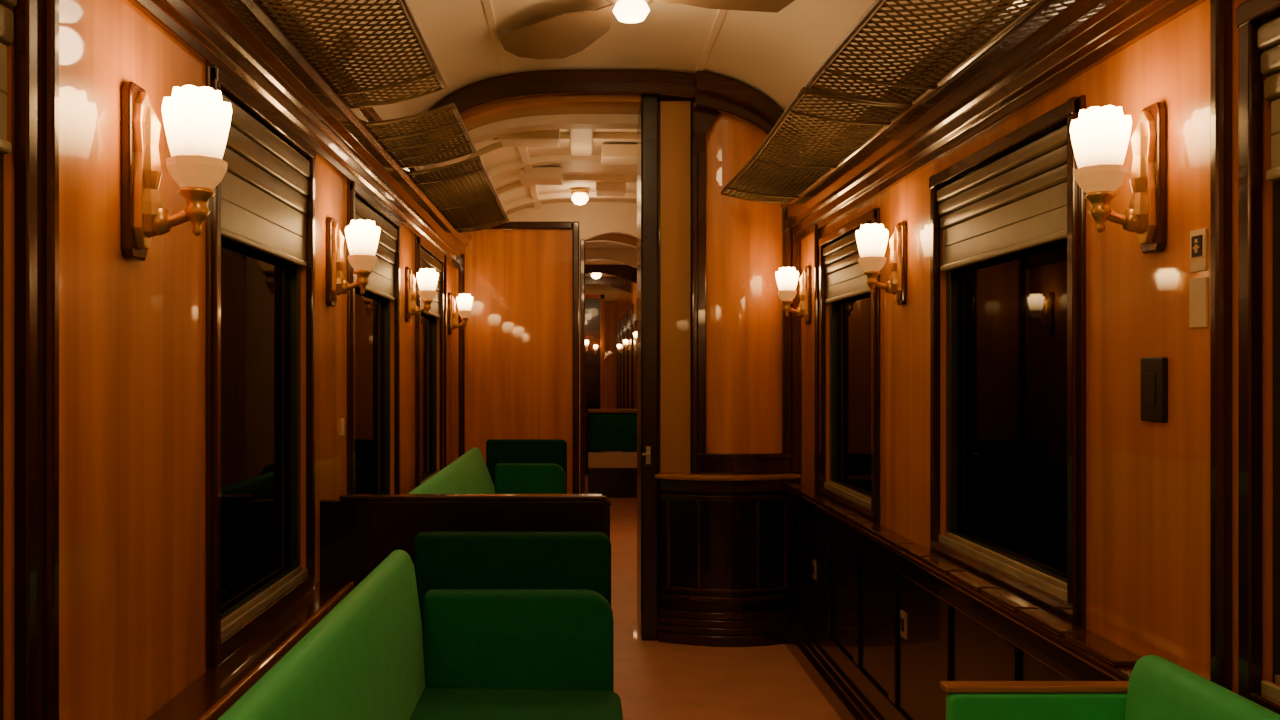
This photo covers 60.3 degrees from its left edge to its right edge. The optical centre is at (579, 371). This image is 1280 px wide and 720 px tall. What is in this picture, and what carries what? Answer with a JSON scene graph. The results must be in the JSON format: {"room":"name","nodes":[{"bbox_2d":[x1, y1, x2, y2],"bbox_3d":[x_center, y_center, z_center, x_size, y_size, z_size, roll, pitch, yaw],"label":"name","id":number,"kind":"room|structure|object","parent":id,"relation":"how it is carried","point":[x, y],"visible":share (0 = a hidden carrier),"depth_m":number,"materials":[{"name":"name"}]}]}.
{"room":"train carriage","nodes":[
{"label":"train carriage","id":0,"kind":"room"},
{"bbox_2d":[4,0,454,719],"bbox_3d":[-1.050,0.200,5.150,0.100,2.640,11.700,0,0,0],"label":"wall","id":1,"kind":"structure","parent":0,"point":[132,334],"depth_m":2.48,"materials":[{"name":"brown wood"}]},
{"bbox_2d":[0,0,36,719],"bbox_3d":[-1.012,-0.015,1.425,0.085,1.620,1.142,0,0,0],"label":"window","id":2,"kind":"structure","parent":1,"relation":"in","point":[25,10],"depth_m":1.94,"materials":[{"name":"brown wood"}]},
{"bbox_2d":[0,0,16,153],"bbox_3d":[-0.999,-0.575,1.425,0.033,0.390,1.026,0,0,0],"label":"window shutter","id":3,"kind":"object","parent":2,"relation":"attached to","point":[6,15],"visible":1,"depth_m":1.91,"materials":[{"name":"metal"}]},
{"bbox_2d":[38,0,58,719],"bbox_3d":[-0.985,-0.028,2.040,0.030,1.645,0.036,0,0,0],"label":"trim","id":4,"kind":"structure","parent":1,"relation":"attached to","point":[48,10],"depth_m":2.02,"materials":[{"name":"brown wood"}]},
{"bbox_2d":[121,81,231,260],"bbox_3d":[-0.886,-0.443,2.440,0.228,0.388,0.155,0,0,0],"label":"wall sconce","id":5,"kind":"object","parent":1,"relation":"attached to","point":[196,120],"visible":1,"depth_m":2.40,"materials":[{"name":"beige glass"}]},
{"bbox_2d":[179,186,214,235],"bbox_3d":[-0.850,-0.354,2.440,0.078,0.104,0.078,0,0,0],"label":"socket","id":6,"kind":"object","parent":5,"relation":"attached to","point":[197,198],"depth_m":2.42,"materials":[{"name":"gold metal"}]},
{"bbox_2d":[146,580,340,719],"bbox_3d":[-0.915,0.810,4.050,0.170,0.030,9.500,0,0,0],"label":"trim","id":7,"kind":"structure","parent":1,"relation":"attached to","point":[198,697],"depth_m":2.97,"materials":[{"name":"brown wood"}]},
{"bbox_2d":[206,65,315,669],"bbox_3d":[-1.012,-0.015,3.500,0.085,1.620,1.132,0,0,0],"label":"window","id":8,"kind":"structure","parent":1,"relation":"in","point":[254,573],"depth_m":3.49,"materials":[{"name":"brown wood"}]},
{"bbox_2d":[221,93,309,266],"bbox_3d":[-0.999,-0.575,3.500,0.033,0.390,1.016,0,0,0],"label":"window shutter","id":9,"kind":"object","parent":8,"relation":"attached to","point":[264,184],"visible":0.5,"depth_m":3.45,"materials":[{"name":"grey metal"}]},
{"bbox_2d":[198,582,353,719],"bbox_3d":[-0.835,0.780,1.660,0.020,0.030,4.720,0,0,0],"label":"trim","id":10,"kind":"structure","parent":1,"relation":"attached to","point":[218,709],"depth_m":2.95,"materials":[{"name":"brown wood"}]},
{"bbox_2d":[128,0,471,268],"bbox_3d":[-0.932,-0.963,4.050,0.135,0.285,9.500,0,0,0],"label":"trim","id":11,"kind":"structure","parent":1,"relation":"attached to","point":[242,38],"depth_m":3.67,"materials":[{"name":"brown wood"}]},
{"bbox_2d":[326,217,379,306],"bbox_3d":[-0.897,-0.436,4.370,0.207,0.352,0.141,0,0,0],"label":"wall sconce","id":12,"kind":"object","parent":1,"relation":"attached to","point":[362,236],"visible":1,"depth_m":4.34,"materials":[{"name":"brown glass"}]},
{"bbox_2d":[354,270,370,293],"bbox_3d":[-0.864,-0.355,4.370,0.070,0.094,0.070,0,0,0],"label":"socket","id":13,"kind":"object","parent":12,"relation":"attached to","point":[362,275],"depth_m":4.35,"materials":[{"name":"gold metal"}]},
{"bbox_2d":[260,0,446,108],"bbox_3d":[-0.714,-1.066,2.740,0.389,0.108,3.098,0,0,0],"label":"luggage rack","id":14,"kind":"object","parent":1,"relation":"attached to","point":[404,7],"visible":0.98,"depth_m":3.63,"materials":[{"name":"brown metal"}]},
{"bbox_2d":[347,180,400,493],"bbox_3d":[-1.012,-0.015,5.345,0.085,1.620,1.262,0,0,0],"label":"window","id":15,"kind":"structure","parent":1,"relation":"in","point":[368,314],"depth_m":5.46,"materials":[{"name":"brown wood"}]},
{"bbox_2d":[355,197,396,300],"bbox_3d":[-0.999,-0.575,5.345,0.033,0.390,1.146,0,0,0],"label":"window shutter","id":16,"kind":"object","parent":15,"relation":"attached to","point":[381,278],"visible":0.61,"depth_m":5.53,"materials":[{"name":"grey metal"}]},
{"bbox_2d":[366,103,475,167],"bbox_3d":[-0.714,-1.066,5.050,0.389,0.108,0.958,0,0,0],"label":"luggage rack","id":17,"kind":"object","parent":1,"relation":"attached to","point":[426,157],"visible":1,"depth_m":4.97,"materials":[{"name":"brown metal"}]},
{"bbox_2d":[405,267,438,322],"bbox_3d":[-0.906,-0.443,6.320,0.188,0.320,0.128,0,0,0],"label":"wall sconce","id":18,"kind":"object","parent":1,"relation":"attached to","point":[427,279],"visible":1,"depth_m":6.29,"materials":[{"name":"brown glass"}]},
{"bbox_2d":[422,300,432,314],"bbox_3d":[-0.876,-0.370,6.320,0.064,0.086,0.064,0,0,0],"label":"socket","id":19,"kind":"object","parent":18,"relation":"attached to","point":[427,303],"depth_m":6.30,"materials":[{"name":"gold metal"}]},
{"bbox_2d":[415,237,443,487],"bbox_3d":[-1.012,-0.015,7.280,0.085,1.620,1.212,0,0,0],"label":"window","id":20,"kind":"structure","parent":1,"relation":"in","point":[425,325],"depth_m":7.44,"materials":[{"name":"brown wood"}]},
{"bbox_2d":[421,249,441,317],"bbox_3d":[-0.999,-0.575,7.280,0.033,0.390,1.096,0,0,0],"label":"window shutter","id":21,"kind":"object","parent":20,"relation":"attached to","point":[427,261],"visible":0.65,"depth_m":7.45,"materials":[{"name":"grey metal"}]},
{"bbox_2d":[444,255,446,467],"bbox_3d":[-0.985,-0.028,8.000,0.030,1.645,0.036,0,0,0],"label":"trim","id":22,"kind":"structure","parent":1,"relation":"attached to","point":[445,259],"depth_m":7.98,"materials":[{"name":"brown wood"}]},
{"bbox_2d":[408,156,508,232],"bbox_3d":[-0.714,-1.066,6.900,0.389,0.108,2.418,0,0,0],"label":"luggage rack","id":23,"kind":"object","parent":1,"relation":"attached to","point":[485,210],"visible":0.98,"depth_m":6.57,"materials":[{"name":"brown metal"}]},
{"bbox_2d":[448,292,472,334],"bbox_3d":[-0.906,-0.443,8.360,0.188,0.320,0.128,0,0,0],"label":"wall sconce","id":24,"kind":"object","parent":1,"relation":"attached to","point":[464,301],"visible":1,"depth_m":8.33,"materials":[{"name":"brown glass"}]},
{"bbox_2d":[463,155,600,192],"bbox_3d":[0.125,-1.353,8.645,2.320,0.695,0.090,0,0,0],"label":"trim","id":25,"kind":"structure","parent":1,"relation":"attached to","point":[516,164],"depth_m":8.60,"materials":[{"name":"beige paint"}]},
{"bbox_2d":[447,132,636,184],"bbox_3d":[0.125,-1.353,7.845,2.320,0.695,0.090,0,0,0],"label":"trim","id":26,"kind":"structure","parent":1,"relation":"attached to","point":[597,136],"depth_m":7.80,"materials":[{"name":"beige paint"}]},
{"bbox_2d":[490,175,636,196],"bbox_3d":[0.125,-1.353,9.545,2.320,0.695,0.090,0,0,0],"label":"trim","id":27,"kind":"structure","parent":1,"relation":"attached to","point":[566,178],"depth_m":9.50,"materials":[{"name":"beige paint"}]},
{"bbox_2d":[503,192,636,211],"bbox_3d":[0.125,-1.353,10.445,2.320,0.695,0.090,0,0,0],"label":"trim","id":28,"kind":"structure","parent":1,"relation":"attached to","point":[567,195],"depth_m":10.40,"materials":[{"name":"beige paint"}]},
{"bbox_2d":[455,229,571,493],"bbox_3d":[-0.530,0.170,8.840,0.940,2.700,0.080,0,0,0],"label":"wall partition","id":29,"kind":"structure","parent":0,"point":[518,331],"depth_m":8.80,"materials":[{"name":"brown wood"}]},
{"bbox_2d":[458,221,578,493],"bbox_3d":[-0.502,0.160,8.840,0.995,2.720,0.160,0,0,0],"label":"trim","id":30,"kind":"structure","parent":29,"relation":"attached to","point":[512,225],"depth_m":8.76,"materials":[{"name":"brown wood"}]},
{"bbox_2d":[507,202,636,493],"bbox_3d":[0.125,-0.105,11.050,2.250,3.250,0.100,0,0,0],"label":"wall","id":31,"kind":"structure","parent":0,"point":[595,219],"depth_m":11.00,"materials":[{"name":"beige paint"}]},
{"bbox_2d":[482,0,540,208],"bbox_3d":[-0.420,-1.653,5.150,0.060,0.045,11.700,0,0,0],"label":"trim","id":32,"kind":"structure","parent":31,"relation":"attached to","point":[487,4],"depth_m":5.77,"materials":[{"name":"beige paint"}]},
{"bbox_2d":[580,240,584,493],"bbox_3d":[0.345,0.100,11.040,0.690,2.840,0.160,0,0,0],"label":"trim","id":33,"kind":"structure","parent":31,"relation":"attached to","point":[582,242],"depth_m":10.96,"materials":[{"name":"brown wood"}]},
{"bbox_2d":[585,299,599,474],"bbox_3d":[-0.050,0.220,16.240,0.700,2.600,0.080,0,0,0],"label":"wall","id":34,"kind":"structure","parent":0,"point":[592,306],"depth_m":16.20,"materials":[{"name":"brown wood"}]},
{"bbox_2d":[585,294,604,451],"bbox_3d":[-0.020,0.190,16.240,0.760,2.660,0.160,0,0,0],"label":"trim","id":35,"kind":"structure","parent":34,"relation":"attached to","point":[601,297],"depth_m":16.16,"materials":[{"name":"brown wood"}]},
{"bbox_2d":[605,302,616,408],"bbox_3d":[0.225,-0.030,25.050,1.350,3.100,0.100,0,0,0],"label":"wall","id":36,"kind":"structure","parent":0,"point":[610,307],"depth_m":25.00,"materials":[{"name":"brown wood"}]},
{"bbox_2d":[585,241,636,301],"bbox_3d":[0.225,-1.605,18.050,1.350,0.050,13.900,0,0,0],"label":"ceiling","id":37,"kind":"structure","parent":0,"point":[612,294],"depth_m":16.17,"materials":[{"name":"beige paint"}]},
{"bbox_2d":[289,0,951,214],"bbox_3d":[0.125,-1.400,5.150,2.320,0.700,11.700,0,0,0],"label":"ceiling","id":38,"kind":"structure","parent":0,"point":[773,54],"depth_m":5.45,"materials":[{"name":"beige paint"}]},
{"bbox_2d":[407,69,694,159],"bbox_3d":[0.125,-1.349,6.270,2.313,0.701,0.200,0,0,0],"label":"arch","id":39,"kind":"object","parent":38,"relation":"attached to","point":[489,84],"visible":0.37,"depth_m":6.17,"materials":[{"name":"brown wood"}]},
{"bbox_2d":[418,94,640,161],"bbox_3d":[-0.266,-1.401,6.400,1.324,0.358,0.300,0,0,0],"label":"arch","id":40,"kind":"object","parent":39,"relation":"attached to","point":[527,106],"visible":0.63,"depth_m":6.30,"materials":[{"name":"brown wood"}]},
{"bbox_2d":[424,114,637,173],"bbox_3d":[-0.266,-1.373,6.625,1.324,0.413,0.150,0,0,0],"label":"arch","id":41,"kind":"object","parent":40,"relation":"attached to","point":[560,121],"visible":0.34,"depth_m":6.55,"materials":[{"name":"beige paint"}]},
{"bbox_2d":[411,81,694,155],"bbox_3d":[0.125,-1.333,6.155,2.233,0.584,0.030,0,0,0],"label":"arch","id":42,"kind":"object","parent":38,"relation":"attached to","point":[566,87],"visible":0.54,"depth_m":6.14,"materials":[{"name":"brown wood"}]},
{"bbox_2d":[499,129,636,195],"bbox_3d":[-0.025,-1.630,8.675,1.050,0.100,2.450,0,0,0],"label":"ceiling panels","id":43,"kind":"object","parent":38,"relation":"attached to","point":[611,154],"depth_m":8.11,"materials":[{"name":"beige paint"}]},
{"bbox_2d":[571,189,588,204],"bbox_3d":[0.000,-1.615,10.200,0.170,0.140,0.170,0,0,0],"label":"ceiling lamp","id":44,"kind":"object","parent":38,"relation":"attached to","point":[579,197],"visible":1,"depth_m":10.14,"materials":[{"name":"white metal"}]},
{"bbox_2d":[570,129,592,155],"bbox_3d":[0.010,-1.660,7.450,0.160,0.060,1.700,0,0,0],"label":"trim","id":45,"kind":"structure","parent":38,"relation":"attached to","point":[581,140],"depth_m":7.81,"materials":[{"name":"beige paint"}]},
{"bbox_2d":[500,0,794,59],"bbox_3d":[0.415,-1.597,4.706,1.608,0.195,1.762,0,0,0],"label":"ceiling fan","id":46,"kind":"object","parent":38,"relation":"attached to","point":[560,36],"visible":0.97,"depth_m":5.06,"materials":[{"name":"wood"}]},
{"bbox_2d":[695,9,727,70],"bbox_3d":[0.660,-1.655,5.150,0.060,0.045,11.700,0,0,0],"label":"trim","id":47,"kind":"structure","parent":38,"relation":"attached to","point":[721,14],"depth_m":5.48,"materials":[{"name":"beige paint"}]},
{"bbox_2d":[617,282,636,451],"bbox_3d":[0.225,-0.030,18.050,1.350,3.100,13.900,0,0,0],"label":"wall","id":48,"kind":"structure","parent":0,"point":[624,303],"depth_m":20.11,"materials":[{"name":"brown wood"}]},
{"bbox_2d":[585,277,630,293],"bbox_3d":[0.225,-1.440,18.240,1.250,0.280,0.080,0,0,0],"label":"trim","id":49,"kind":"structure","parent":48,"relation":"attached to","point":[616,282],"depth_m":18.20,"materials":[{"name":"brown wood"}]},
{"bbox_2d":[585,250,636,267],"bbox_3d":[0.225,-1.440,14.240,1.250,0.280,0.080,0,0,0],"label":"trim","id":50,"kind":"structure","parent":48,"relation":"attached to","point":[628,257],"depth_m":14.20,"materials":[{"name":"beige paint"}]},
{"bbox_2d":[585,265,636,283],"bbox_3d":[0.225,-1.440,16.240,1.250,0.280,0.080,0,0,0],"label":"trim","id":51,"kind":"structure","parent":48,"relation":"attached to","point":[627,272],"depth_m":16.20,"materials":[{"name":"brown wood"}]},
{"bbox_2d":[585,233,636,247],"bbox_3d":[0.225,-1.440,12.240,1.250,0.280,0.080,0,0,0],"label":"trim","id":52,"kind":"structure","parent":48,"relation":"attached to","point":[628,240],"depth_m":12.20,"materials":[{"name":"beige paint"}]},
{"bbox_2d":[617,297,636,451],"bbox_3d":[0.225,0.220,18.850,1.250,2.600,13.100,0,0,0],"label":"trim","id":53,"kind":"structure","parent":48,"relation":"attached to","point":[626,361],"depth_m":19.10,"materials":[{"name":"brown wood"}]},
{"bbox_2d":[659,98,686,103],"bbox_3d":[0.845,-0.502,6.480,0.810,2.155,0.340,0,0,0],"label":"wall","id":54,"kind":"structure","parent":0,"point":[660,99],"depth_m":6.31,"materials":[{"name":"brown wood"}]},
{"bbox_2d":[659,101,690,472],"bbox_3d":[0.542,-0.482,6.280,0.175,2.115,0.060,0,0,0],"label":"wall panel","id":55,"kind":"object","parent":54,"relation":"attached to","point":[674,116],"depth_m":6.25,"materials":[{"name":"beige wood"}]},
{"bbox_2d":[693,98,722,153],"bbox_3d":[0.940,-1.447,6.265,0.600,0.435,0.130,0,0,0],"label":"trim","id":56,"kind":"structure","parent":54,"relation":"attached to","point":[703,119],"depth_m":6.20,"materials":[{"name":"brown wood"}]},
{"bbox_2d":[659,490,793,611],"bbox_3d":[0.845,1.062,6.390,0.810,0.915,0.520,0,0,0],"label":"wainscoting","id":57,"kind":"structure","parent":54,"relation":"attached to","point":[683,513],"depth_m":6.16,"materials":[{"name":"brown wood"}]},
{"bbox_2d":[655,472,800,480],"bbox_3d":[0.825,0.590,6.270,0.850,0.030,0.360,0,0,0],"label":"trim","id":58,"kind":"structure","parent":54,"relation":"attached to","point":[668,476],"depth_m":6.14,"materials":[{"name":"brown wood"}]},
{"bbox_2d":[658,479,799,646],"bbox_3d":[0.845,1.062,6.210,0.810,0.915,0.280,0,0,0],"label":"trim","id":59,"kind":"structure","parent":54,"relation":"attached to","point":[696,628],"depth_m":6.14,"materials":[{"name":"brown wood"}]},
{"bbox_2d":[706,113,781,452],"bbox_3d":[0.935,-0.490,6.282,0.450,2.020,0.095,0,0,0],"label":"wall panel","id":60,"kind":"object","parent":54,"relation":"attached to","point":[744,237],"visible":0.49,"depth_m":6.25,"materials":[{"name":"brown wood"}]},
{"bbox_2d":[691,98,799,473],"bbox_3d":[0.940,-0.502,6.250,0.610,2.155,0.160,0,0,0],"label":"trim","id":61,"kind":"structure","parent":54,"relation":"attached to","point":[788,461],"depth_m":6.22,"materials":[{"name":"brown wood"}]},
{"bbox_2d":[585,451,841,719],"bbox_3d":[0.125,1.550,12.650,2.450,0.060,26.700,0,0,0],"label":"floor","id":62,"kind":"structure","parent":0,"point":[654,680],"depth_m":5.55,"materials":[{"name":"brown wood"}]},
{"bbox_2d":[217,532,622,719],"bbox_3d":[-0.255,1.020,2.250,0.750,1.000,2.700,0,0,0],"label":"seat","id":63,"kind":"object","parent":62,"relation":"on","point":[481,625],"visible":1,"depth_m":3.25,"materials":[{"name":"green fabric"}]},
{"bbox_2d":[409,688,622,719],"bbox_3d":[-0.182,0.995,2.074,0.605,0.140,2.348,0,0,0],"label":"seat cushion","id":64,"kind":"object","parent":63,"relation":"on","point":[430,703],"depth_m":3.08,"materials":[{"name":"green fabric"}]},
{"bbox_2d":[320,494,611,588],"bbox_3d":[-0.419,0.987,4.055,1.071,1.067,0.070,0,0,0],"label":"divider","id":65,"kind":"object","parent":62,"relation":"on","point":[358,532],"visible":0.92,"depth_m":4.03,"materials":[{"name":"brown wood"}]},
{"bbox_2d":[408,439,566,493],"bbox_3d":[-0.410,0.994,5.950,0.680,1.052,3.500,0,0,0],"label":"seat","id":66,"kind":"object","parent":62,"relation":"on","point":[512,466],"visible":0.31,"depth_m":6.85,"materials":[{"name":"green fabric"}]},
{"bbox_2d":[588,409,636,497],"bbox_3d":[0.425,0.985,13.365,0.650,1.070,0.190,0,0,0],"label":"seat","id":67,"kind":"object","parent":62,"relation":"on","point":[610,474],"visible":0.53,"depth_m":13.29,"materials":[{"name":"green fabric"}]},
{"bbox_2d":[637,94,658,640],"bbox_3d":[0.395,-0.040,6.417,0.100,3.120,0.506,0,0,0],"label":"door","id":68,"kind":"structure","parent":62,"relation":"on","point":[648,114],"depth_m":6.21,"materials":[{"name":"brown wood"}]},
{"bbox_2d":[940,655,1279,719],"bbox_3d":[0.958,1.044,1.584,0.464,0.952,1.368,0,0,0],"label":"seat","id":69,"kind":"object","parent":62,"relation":"on","point":[1157,688],"visible":1,"depth_m":2.22,"materials":[{"name":"green fabric"}]},
{"bbox_2d":[800,0,1279,693],"bbox_3d":[1.300,0.200,5.150,0.100,2.640,11.700,0,0,0],"label":"wall","id":70,"kind":"structure","parent":0,"point":[1148,483],"depth_m":2.48,"materials":[{"name":"brown wood"}]},
{"bbox_2d":[694,92,797,154],"bbox_3d":[0.940,-1.332,6.145,0.600,0.484,0.050,0,0,0],"label":"trim","id":71,"kind":"structure","parent":70,"relation":"attached to","point":[704,101],"depth_m":6.12,"materials":[{"name":"brown wood"}]},
{"bbox_2d":[694,71,804,158],"bbox_3d":[0.940,-1.412,6.115,0.600,0.504,0.110,0,0,0],"label":"trim","id":72,"kind":"structure","parent":70,"relation":"attached to","point":[706,83],"depth_m":6.06,"materials":[{"name":"brown wood"}]},
{"bbox_2d":[775,265,810,324],"bbox_3d":[1.156,-0.418,5.980,0.188,0.320,0.128,0,0,0],"label":"wall sconce","id":73,"kind":"object","parent":70,"relation":"attached to","point":[787,278],"visible":1,"depth_m":5.95,"materials":[{"name":"white glass"}]},
{"bbox_2d":[781,300,792,315],"bbox_3d":[1.126,-0.345,5.980,0.064,0.086,0.064,0,0,0],"label":"socket","id":74,"kind":"object","parent":73,"relation":"attached to","point":[787,303],"depth_m":5.96,"materials":[{"name":"gold metal"}]},
{"bbox_2d":[721,87,912,203],"bbox_3d":[0.964,-0.950,4.920,0.389,0.081,2.218,0,0,0],"label":"luggage rack","id":75,"kind":"object","parent":70,"relation":"attached to","point":[784,185],"visible":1,"depth_m":4.55,"materials":[{"name":"brown metal"}]},
{"bbox_2d":[814,224,820,492],"bbox_3d":[1.235,-0.070,5.720,0.030,1.400,0.036,0,0,0],"label":"trim","id":76,"kind":"structure","parent":70,"relation":"attached to","point":[817,232],"depth_m":5.70,"materials":[{"name":"brown wood"}]},
{"bbox_2d":[784,615,883,719],"bbox_3d":[1.170,1.440,2.730,0.060,0.160,6.860,0,0,0],"label":"baseboard","id":77,"kind":"structure","parent":70,"relation":"attached to","point":[848,702],"depth_m":5.14,"materials":[{"name":"brown wood"}]},
{"bbox_2d":[819,207,879,523],"bbox_3d":[1.262,-0.022,5.110,0.085,1.325,1.072,0,0,0],"label":"window","id":78,"kind":"structure","parent":70,"relation":"in","point":[854,482],"depth_m":5.21,"materials":[{"name":"brown wood"}]},
{"bbox_2d":[823,232,869,303],"bbox_3d":[1.248,-0.487,5.110,0.033,0.285,0.956,0,0,0],"label":"window shutter","id":79,"kind":"object","parent":78,"relation":"attached to","point":[849,282],"visible":0.53,"depth_m":5.18,"materials":[{"name":"grey metal"}]},
{"bbox_2d":[844,515,872,525],"bbox_3d":[1.173,0.624,4.635,0.062,0.012,0.250,0,0,0],"label":"trim","id":80,"kind":"structure","parent":70,"relation":"attached to","point":[856,519],"depth_m":4.61,"materials":[{"name":"brown wood"}]},
{"bbox_2d":[860,524,891,534],"bbox_3d":[1.173,0.624,4.365,0.062,0.012,0.250,0,0,0],"label":"trim","id":81,"kind":"structure","parent":70,"relation":"attached to","point":[873,528],"depth_m":4.34,"materials":[{"name":"brown wood"}]},
{"bbox_2d":[856,221,906,304],"bbox_3d":[1.156,-0.418,4.240,0.188,0.320,0.128,0,0,0],"label":"wall sconce","id":82,"kind":"object","parent":70,"relation":"attached to","point":[872,239],"visible":1,"depth_m":4.21,"materials":[{"name":"white glass"}]},
{"bbox_2d":[864,271,879,293],"bbox_3d":[1.126,-0.345,4.240,0.064,0.086,0.064,0,0,0],"label":"socket","id":83,"kind":"object","parent":82,"relation":"attached to","point":[872,281],"depth_m":4.22,"materials":[{"name":"gold metal"}]},
{"bbox_2d":[804,0,981,155],"bbox_3d":[1.240,-1.120,2.775,0.020,0.200,6.950,0,0,0],"label":"trim","id":84,"kind":"structure","parent":70,"relation":"attached to","point":[960,2],"depth_m":3.96,"materials":[{"name":"beige paint"}]},
{"bbox_2d":[878,533,912,545],"bbox_3d":[1.173,0.624,4.095,0.062,0.012,0.250,0,0,0],"label":"trim","id":85,"kind":"structure","parent":70,"relation":"attached to","point":[892,538],"depth_m":4.08,"materials":[{"name":"brown wood"}]},
{"bbox_2d":[900,610,906,638],"bbox_3d":[1.196,0.935,4.070,0.010,0.096,0.064,0,0,0],"label":"outlet plate","id":86,"kind":"object","parent":70,"relation":"attached to","point":[903,616],"visible":1,"depth_m":4.06,"materials":[{"name":"metal"}]},
{"bbox_2d":[898,544,936,558],"bbox_3d":[1.173,0.624,3.825,0.062,0.012,0.250,0,0,0],"label":"trim","id":87,"kind":"structure","parent":70,"relation":"attached to","point":[913,549],"depth_m":3.81,"materials":[{"name":"brown wood"}]},
{"bbox_2d":[806,0,1043,104],"bbox_3d":[0.969,-0.956,2.500,0.379,0.089,2.618,0,0,0],"label":"luggage rack","id":88,"kind":"object","parent":70,"relation":"attached to","point":[877,6],"visible":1,"depth_m":3.21,"materials":[{"name":"brown metal"}]},
{"bbox_2d":[794,507,1070,719],"bbox_3d":[1.225,1.090,2.730,0.050,0.860,6.860,0,0,0],"label":"cabinet doors","id":89,"kind":"structure","parent":70,"relation":"attached to","point":[977,652],"depth_m":4.13,"materials":[{"name":"brown wood"}]},
{"bbox_2d":[922,557,965,573],"bbox_3d":[1.173,0.624,3.555,0.062,0.012,0.250,0,0,0],"label":"trim","id":90,"kind":"structure","parent":70,"relation":"attached to","point":[939,563],"depth_m":3.53,"materials":[{"name":"brown wood"}]},
{"bbox_2d":[792,494,1116,719],"bbox_3d":[1.194,1.010,2.730,0.012,0.700,6.860,0,0,0],"label":"trim","id":91,"kind":"structure","parent":70,"relation":"attached to","point":[1015,635],"depth_m":4.15,"materials":[{"name":"brown wood"}]},
{"bbox_2d":[784,485,1140,680],"bbox_3d":[1.195,0.645,2.730,0.110,0.030,6.860,0,0,0],"label":"trim","id":92,"kind":"structure","parent":70,"relation":"attached to","point":[1119,673],"depth_m":2.99,"materials":[{"name":"brown wood"}]},
{"bbox_2d":[949,572,998,590],"bbox_3d":[1.173,0.624,3.285,0.062,0.012,0.250,0,0,0],"label":"trim","id":93,"kind":"structure","parent":70,"relation":"attached to","point":[967,578],"depth_m":3.26,"materials":[{"name":"brown wood"}]},
{"bbox_2d":[780,0,1205,240],"bbox_3d":[1.183,-0.882,2.775,0.135,0.285,6.950,0,0,0],"label":"trim","id":94,"kind":"structure","parent":70,"relation":"attached to","point":[1056,42],"depth_m":3.21,"materials":[{"name":"brown wood"}]},
{"bbox_2d":[929,95,1085,628],"bbox_3d":[1.262,-0.022,3.290,0.085,1.325,1.152,0,0,0],"label":"window","id":95,"kind":"structure","parent":70,"relation":"in","point":[1016,322],"depth_m":3.23,"materials":[{"name":"brown wood"}]},
{"bbox_2d":[937,125,1066,271],"bbox_3d":[1.248,-0.487,3.290,0.033,0.285,1.036,0,0,0],"label":"window shutter","id":96,"kind":"object","parent":95,"relation":"attached to","point":[1039,219],"visible":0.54,"depth_m":3.20,"materials":[{"name":"grey metal"}]},
{"bbox_2d":[981,589,1037,610],"bbox_3d":[1.173,0.624,3.015,0.062,0.012,0.250,0,0,0],"label":"trim","id":97,"kind":"structure","parent":70,"relation":"attached to","point":[1001,596],"depth_m":2.99,"materials":[{"name":"brown wood"}]},
{"bbox_2d":[1018,609,1084,635],"bbox_3d":[1.173,0.624,2.745,0.062,0.012,0.250,0,0,0],"label":"trim","id":98,"kind":"structure","parent":70,"relation":"attached to","point":[1048,621],"depth_m":2.73,"materials":[{"name":"brown wood"}]},
{"bbox_2d":[1064,634,1138,665],"bbox_3d":[1.173,0.624,2.475,0.062,0.012,0.250,0,0,0],"label":"trim","id":99,"kind":"structure","parent":70,"relation":"attached to","point":[1099,648],"depth_m":2.45,"materials":[{"name":"brown wood"}]},
{"bbox_2d":[1070,102,1166,253],"bbox_3d":[1.156,-0.418,2.380,0.188,0.320,0.128,0,0,0],"label":"wall sconce","id":100,"kind":"object","parent":70,"relation":"attached to","point":[1100,136],"visible":1,"depth_m":2.35,"materials":[{"name":"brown glass"}]},
{"bbox_2d":[1084,191,1116,232],"bbox_3d":[1.126,-0.345,2.380,0.064,0.086,0.064,0,0,0],"label":"socket","id":101,"kind":"object","parent":100,"relation":"attached to","point":[1100,201],"depth_m":2.37,"materials":[{"name":"gold metal"}]},
{"bbox_2d":[1141,357,1167,422],"bbox_3d":[1.244,0.038,2.385,0.015,0.140,0.096,0,0,0],"label":"switch plate","id":102,"kind":"object","parent":70,"relation":"attached to","point":[1154,370],"visible":1,"depth_m":2.37,"materials":[{"name":"black plastic"}]},
{"bbox_2d":[1189,277,1207,327],"bbox_3d":[1.248,-0.140,2.220,0.005,0.100,0.060,0,0,0],"label":"paper card","id":103,"kind":"object","parent":70,"relation":"attached to","point":[1198,287],"visible":1,"depth_m":2.22,"materials":[{"name":"beige paper"}]},
{"bbox_2d":[1190,228,1206,272],"bbox_3d":[1.247,-0.245,2.220,0.008,0.084,0.056,0,0,0],"label":"label","id":104,"kind":"object","parent":70,"relation":"attached to","point":[1198,238],"visible":1,"depth_m":2.21,"materials":[{"name":"beige plastic"}]},
{"bbox_2d":[1210,0,1231,690],"bbox_3d":[1.235,-0.070,2.120,0.030,1.400,0.036,0,0,0],"label":"trim","id":105,"kind":"structure","parent":70,"relation":"attached to","point":[1220,10],"depth_m":2.10,"materials":[{"name":"brown wood"}]},
{"bbox_2d":[1236,0,1279,714],"bbox_3d":[1.262,-0.022,1.485,0.085,1.325,1.162,0,0,0],"label":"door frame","id":106,"kind":"structure","parent":70,"relation":"in","point":[1250,14],"depth_m":2.01,"materials":[{"name":"brown wood"}]},
{"bbox_2d":[1257,17,1279,180],"bbox_3d":[1.248,-0.487,1.485,0.033,0.285,1.046,0,0,0],"label":"window shutter","id":107,"kind":"object","parent":106,"relation":"attached to","point":[1268,34],"visible":1,"depth_m":1.98,"materials":[{"name":"grey metal"}]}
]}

